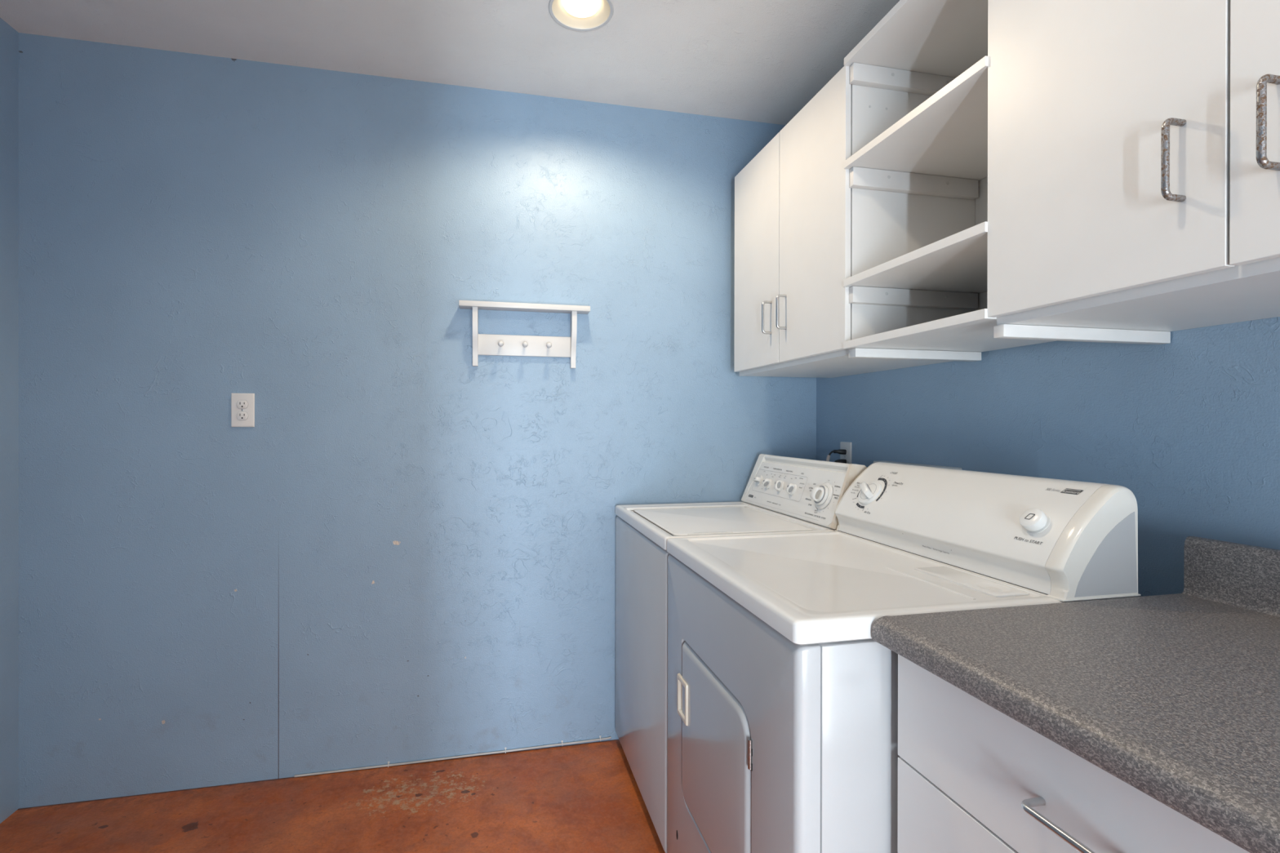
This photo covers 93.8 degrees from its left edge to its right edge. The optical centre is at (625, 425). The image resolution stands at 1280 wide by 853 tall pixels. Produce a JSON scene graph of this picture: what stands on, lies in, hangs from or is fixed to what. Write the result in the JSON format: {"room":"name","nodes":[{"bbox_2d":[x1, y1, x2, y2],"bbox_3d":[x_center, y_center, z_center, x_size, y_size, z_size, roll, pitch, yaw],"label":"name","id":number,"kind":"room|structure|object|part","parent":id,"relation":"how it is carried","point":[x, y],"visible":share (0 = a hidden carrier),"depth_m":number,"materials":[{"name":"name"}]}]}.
{"room":"laundry room","nodes":[
{"label":"laundry room","id":0,"kind":"room"},
{"bbox_2d":[0,17,18,823],"bbox_3d":[-1.531,-0.071,-0.125,0.120,2.580,4.120,0,0,-13],"label":"wall","id":1,"kind":"structure","parent":0,"point":[9,37],"depth_m":1.86,"materials":[{"name":"blue paint"}]},
{"bbox_2d":[0,739,665,852],"bbox_3d":[-0.127,1.281,0.254,3.030,0.120,4.240,0,0,-13],"label":"floor","id":2,"kind":"structure","parent":0,"point":[586,797],"depth_m":1.88,"materials":[{"name":"orange concrete"}]},
{"bbox_2d":[615,453,866,852],"bbox_3d":[0.367,0.666,2.041,0.683,1.106,0.685,0,0,-13],"label":"washing machine","id":3,"kind":"object","parent":2,"relation":"on","point":[782,495],"visible":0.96,"depth_m":1.93,"materials":[{"name":"white metal"}]},
{"bbox_3d":[0.056,0.762,1.972,0.044,0.834,0.685,0,0,-13],"label":"panel","id":4,"kind":"part","parent":3,"relation":"part of","materials":[{"name":"white metal"}]},
{"bbox_3d":[0.292,0.307,1.966,0.426,0.006,0.507,0,0,-13],"label":"lid","id":5,"kind":"part","parent":3,"relation":"part of","materials":[{"name":"white ceramic"}]},
{"bbox_3d":[0.507,0.210,2.298,0.030,0.038,0.040,0,0,-13],"label":"knob","id":6,"kind":"part","parent":3,"relation":"part of","materials":[{"name":"white plastic"}]},
{"bbox_3d":[0.523,0.214,2.218,0.031,0.039,0.040,0,0,-13],"label":"knob","id":7,"kind":"part","parent":3,"relation":"part of","materials":[{"name":"white plastic"}]},
{"bbox_3d":[0.544,0.214,2.125,0.031,0.040,0.040,0,0,-13],"label":"knob","id":8,"kind":"part","parent":3,"relation":"part of","materials":[{"name":"white plastic"}]},
{"bbox_3d":[0.563,0.216,2.037,0.031,0.040,0.040,0,0,-13],"label":"knob","id":9,"kind":"part","parent":3,"relation":"part of","materials":[{"name":"white plastic"}]},
{"bbox_2d":[666,462,1140,852],"bbox_3d":[0.516,0.664,1.355,0.692,1.113,0.714,0,0,-13],"label":"dryer","id":10,"kind":"object","parent":2,"relation":"on","point":[783,698],"visible":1,"depth_m":1.12,"materials":[{"name":"white metal"}]},
{"bbox_3d":[0.141,0.671,1.470,0.010,0.100,0.074,0,0,-13],"label":"latch pull","id":11,"kind":"part","parent":10,"relation":"part of","materials":[{"name":"beige plastic"}]},
{"bbox_3d":[0.192,0.731,1.299,0.024,0.392,0.401,0,0,-13],"label":"door","id":12,"kind":"part","parent":10,"relation":"part of","materials":[{"name":"white metal"}]},
{"bbox_3d":[0.209,0.763,1.286,0.040,0.834,0.714,0,0,-13],"label":"panel","id":13,"kind":"part","parent":10,"relation":"part of","materials":[{"name":"white metal"}]},
{"bbox_3d":[0.685,0.310,1.200,0.077,0.005,0.215,0,0,-13],"label":"lint lid","id":14,"kind":"part","parent":10,"relation":"part of","materials":[{"name":"white metal"}]},
{"bbox_3d":[0.856,0.228,1.067,0.139,0.146,0.002,0,0,-13],"label":"plate","id":15,"kind":"part","parent":10,"relation":"part of","materials":[{"name":"white ceramic"}]},
{"bbox_2d":[897,654,1249,852],"bbox_3d":[0.771,0.784,0.712,0.639,0.876,0.624,0,0,-13],"label":"base cabinet","id":16,"kind":"object","parent":2,"relation":"on","point":[972,778],"visible":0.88,"depth_m":0.75,"materials":[{"name":"white wood"}]},
{"bbox_3d":[0.502,0.669,0.646,0.018,0.296,0.610,0,0,-13],"label":"drawer","id":17,"kind":"part","parent":16,"relation":"part of","materials":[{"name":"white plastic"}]},
{"bbox_3d":[0.477,0.435,0.639,0.034,0.008,0.113,0,0,-13],"label":"handle","id":18,"kind":"part","parent":16,"relation":"part of","materials":[{"name":"silver metal"}]},
{"bbox_2d":[871,536,1279,852],"bbox_3d":[0.792,0.274,0.707,0.670,0.142,0.657,0,0,-13],"label":"countertop","id":19,"kind":"structure","parent":16,"relation":"on","point":[1175,697],"depth_m":0.75,"materials":[{"name":"grey laminate"}]},
{"bbox_2d":[18,32,816,808],"bbox_3d":[-0.575,-0.073,2.262,3.030,2.580,0.120,0,0,-13],"label":"wall","id":20,"kind":"structure","parent":0,"point":[407,553],"depth_m":2.10,"materials":[{"name":"blue paint"}]},
{"bbox_2d":[231,393,254,426],"bbox_3d":[-1.300,-0.053,2.033,0.071,0.115,0.008,0,0,-13],"label":"wall outlet","id":21,"kind":"object","parent":20,"relation":"attached to","point":[242,405],"visible":1,"depth_m":2.03,"materials":[{"name":"white plastic"}]},
{"bbox_2d":[236,411,248,420],"bbox_3d":[-1.299,-0.033,2.032,0.036,0.029,0.001,0,0,-13],"label":"receptacle","id":22,"kind":"object","parent":21,"relation":"attached to","point":[241,415],"depth_m":2.03,"materials":[{"name":"white plastic"}]},
{"bbox_2d":[236,400,248,408],"bbox_3d":[-1.299,-0.072,2.032,0.036,0.029,0.001,0,0,-13],"label":"receptacle","id":23,"kind":"object","parent":21,"relation":"attached to","point":[241,404],"depth_m":2.03,"materials":[{"name":"white plastic"}]},
{"bbox_2d":[294,735,611,777],"bbox_3d":[-0.599,1.207,2.191,1.116,0.025,0.013,0,0,-13],"label":"cable","id":24,"kind":"object","parent":20,"relation":"attached to","point":[505,751],"visible":1,"depth_m":2.18,"materials":[{"name":"white paint"}]},
{"bbox_2d":[458,300,590,368],"bbox_3d":[-0.368,-0.332,2.213,0.473,0.228,0.064,0,0,-13],"label":"shelf","id":25,"kind":"object","parent":20,"relation":"attached to","point":[482,344],"visible":1,"depth_m":2.22,"materials":[{"name":"white paint"}]},
{"bbox_3d":[-0.375,-0.298,2.237,0.340,0.076,0.012,0,0,-13],"label":"peg rail","id":26,"kind":"part","parent":25,"relation":"part of","materials":[{"name":"white paint"}]},
{"bbox_2d":[0,0,899,124],"bbox_3d":[-0.110,-1.249,0.191,2.790,0.020,4.120,0,0,-13],"label":"ceiling","id":27,"kind":"structure","parent":0,"point":[755,60],"depth_m":1.93,"materials":[{"name":"white paint"}]},
{"bbox_2d":[548,0,613,31],"bbox_3d":[-0.132,-1.270,1.785,0.194,0.065,0.194,0,0,-13],"label":"recessed light","id":28,"kind":"object","parent":27,"relation":"in","point":[574,15],"visible":1,"depth_m":1.81,"materials":[{"name":"white paint"}]},
{"bbox_2d":[816,316,1279,596],"bbox_3d":[1.308,-0.067,0.511,0.120,2.580,4.120,0,0,-13],"label":"wall","id":29,"kind":"structure","parent":0,"point":[1189,424],"depth_m":1.29,"materials":[{"name":"blue paint"}]},
{"bbox_2d":[826,448,846,461],"bbox_3d":[0.792,0.216,2.283,0.095,0.250,0.026,0,0,-13],"label":"plug","id":30,"kind":"object","parent":29,"relation":"attached to","point":[841,451],"visible":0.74,"depth_m":2.28,"materials":[{"name":"black plastic"}]},
{"bbox_2d":[835,458,846,463],"bbox_3d":[0.798,0.234,2.285,0.083,0.212,0.028,0,0,-13],"label":"plug","id":31,"kind":"object","parent":29,"relation":"attached to","point":[842,460],"visible":0.16,"depth_m":2.28,"materials":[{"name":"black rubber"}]},
{"bbox_2d":[840,441,851,463],"bbox_3d":[0.843,0.120,2.295,0.008,0.115,0.071,0,0,-13],"label":"wall outlet","id":32,"kind":"object","parent":29,"relation":"attached to","point":[843,445],"visible":0.67,"depth_m":2.28,"materials":[{"name":"white plastic"}]},
{"bbox_2d":[733,62,981,377],"bbox_3d":[0.689,-0.568,1.972,0.448,0.777,0.774,0,0,-13],"label":"upper cabinet","id":33,"kind":"object","parent":29,"relation":"attached to","point":[806,224],"visible":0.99,"depth_m":1.66,"materials":[{"name":"white wood"}]},
{"bbox_3d":[0.468,-0.582,2.131,0.016,0.750,0.365,0,0,-13],"label":"door","id":34,"kind":"part","parent":33,"relation":"part of","materials":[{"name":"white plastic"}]},
{"bbox_3d":[0.471,-0.361,2.000,0.034,0.111,0.008,0,0,-13],"label":"handle","id":35,"kind":"part","parent":33,"relation":"part of","materials":[{"name":"silver metal"}]},
{"bbox_3d":[0.493,-0.361,1.900,0.034,0.111,0.008,0,0,-13],"label":"handle","id":36,"kind":"part","parent":33,"relation":"part of","materials":[{"name":"silver metal"}]},
{"bbox_3d":[0.634,-0.571,2.345,0.394,0.760,0.018,0,0,-13],"label":"panel","id":37,"kind":"part","parent":33,"relation":"part of","materials":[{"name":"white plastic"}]},
{"bbox_3d":[0.549,-0.581,1.768,0.016,0.750,0.373,0,0,-13],"label":"door","id":38,"kind":"part","parent":33,"relation":"part of","materials":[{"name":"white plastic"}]},
{"bbox_3d":[0.712,-0.200,1.994,0.394,0.018,0.703,0,0,-13],"label":"panel","id":39,"kind":"part","parent":33,"relation":"part of","materials":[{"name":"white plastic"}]},
{"bbox_3d":[0.791,-0.570,1.641,0.394,0.760,0.018,0,0,-13],"label":"panel","id":40,"kind":"part","parent":33,"relation":"part of","materials":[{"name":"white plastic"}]},
{"bbox_2d":[873,461,961,470],"bbox_3d":[0.910,0.241,1.893,0.053,0.238,0.344,0,0,-13],"label":"wall box","id":41,"kind":"object","parent":29,"relation":"attached to","point":[892,462],"visible":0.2,"depth_m":1.85,"materials":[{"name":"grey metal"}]},
{"bbox_2d":[974,176,987,311],"bbox_3d":[1.032,-0.586,1.446,0.009,0.728,0.466,0,0,-13],"label":"panel","id":42,"kind":"object","parent":29,"relation":"attached to","point":[981,202],"visible":0.08,"depth_m":1.65,"materials":[{"name":"white wood"}]},
{"bbox_2d":[843,221,987,293],"bbox_3d":[0.826,-0.376,1.401,0.408,0.019,0.466,0,0,-13],"label":"shelf board","id":43,"kind":"object","parent":42,"relation":"attached to","point":[957,262],"visible":0.6,"depth_m":1.40,"materials":[{"name":"white wood"}]},
{"bbox_2d":[844,55,987,180],"bbox_3d":[0.827,-0.688,1.400,0.408,0.019,0.466,0,0,-13],"label":"shelf board","id":44,"kind":"object","parent":42,"relation":"attached to","point":[946,135],"visible":0.6,"depth_m":1.42,"materials":[{"name":"white wood"}]},
{"bbox_2d":[844,0,987,77],"bbox_3d":[0.827,-0.960,1.400,0.408,0.019,0.466,0,0,-13],"label":"shelf board","id":45,"kind":"object","parent":42,"relation":"attached to","point":[943,37],"visible":0.5,"depth_m":1.48,"materials":[{"name":"white wood"}]},
{"bbox_2d":[843,308,1057,351],"bbox_3d":[0.826,-0.212,1.401,0.408,0.019,0.466,0,0,-13],"label":"shelf board","id":46,"kind":"object","parent":42,"relation":"attached to","point":[971,331],"visible":0.62,"depth_m":1.41,"materials":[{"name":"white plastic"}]},
{"bbox_2d":[986,0,1279,344],"bbox_3d":[0.949,-0.559,0.814,0.448,0.790,0.772,0,0,-13],"label":"upper cabinet","id":47,"kind":"object","parent":29,"relation":"attached to","point":[1134,145],"visible":1,"depth_m":0.89,"materials":[{"name":"white wood"}]},
{"bbox_3d":[0.898,-0.569,1.167,0.394,0.760,0.018,0,0,-13],"label":"panel","id":48,"kind":"part","parent":47,"relation":"part of","materials":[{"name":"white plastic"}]},
{"bbox_3d":[0.977,-0.197,0.811,0.394,0.018,0.714,0,0,-13],"label":"panel","id":49,"kind":"part","parent":47,"relation":"part of","materials":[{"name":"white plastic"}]},
{"bbox_3d":[0.738,-0.359,0.807,0.034,0.111,0.008,0,0,-13],"label":"handle","id":50,"kind":"part","parent":47,"relation":"part of","materials":[{"name":"silver metal"}]},
{"bbox_3d":[0.815,-0.579,0.579,0.016,0.750,0.373,0,0,-13],"label":"door","id":51,"kind":"part","parent":47,"relation":"part of","materials":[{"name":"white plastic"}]},
{"bbox_3d":[0.760,-0.359,0.707,0.034,0.111,0.008,0,0,-13],"label":"handle","id":52,"kind":"part","parent":47,"relation":"part of","materials":[{"name":"silver metal"}]}
]}

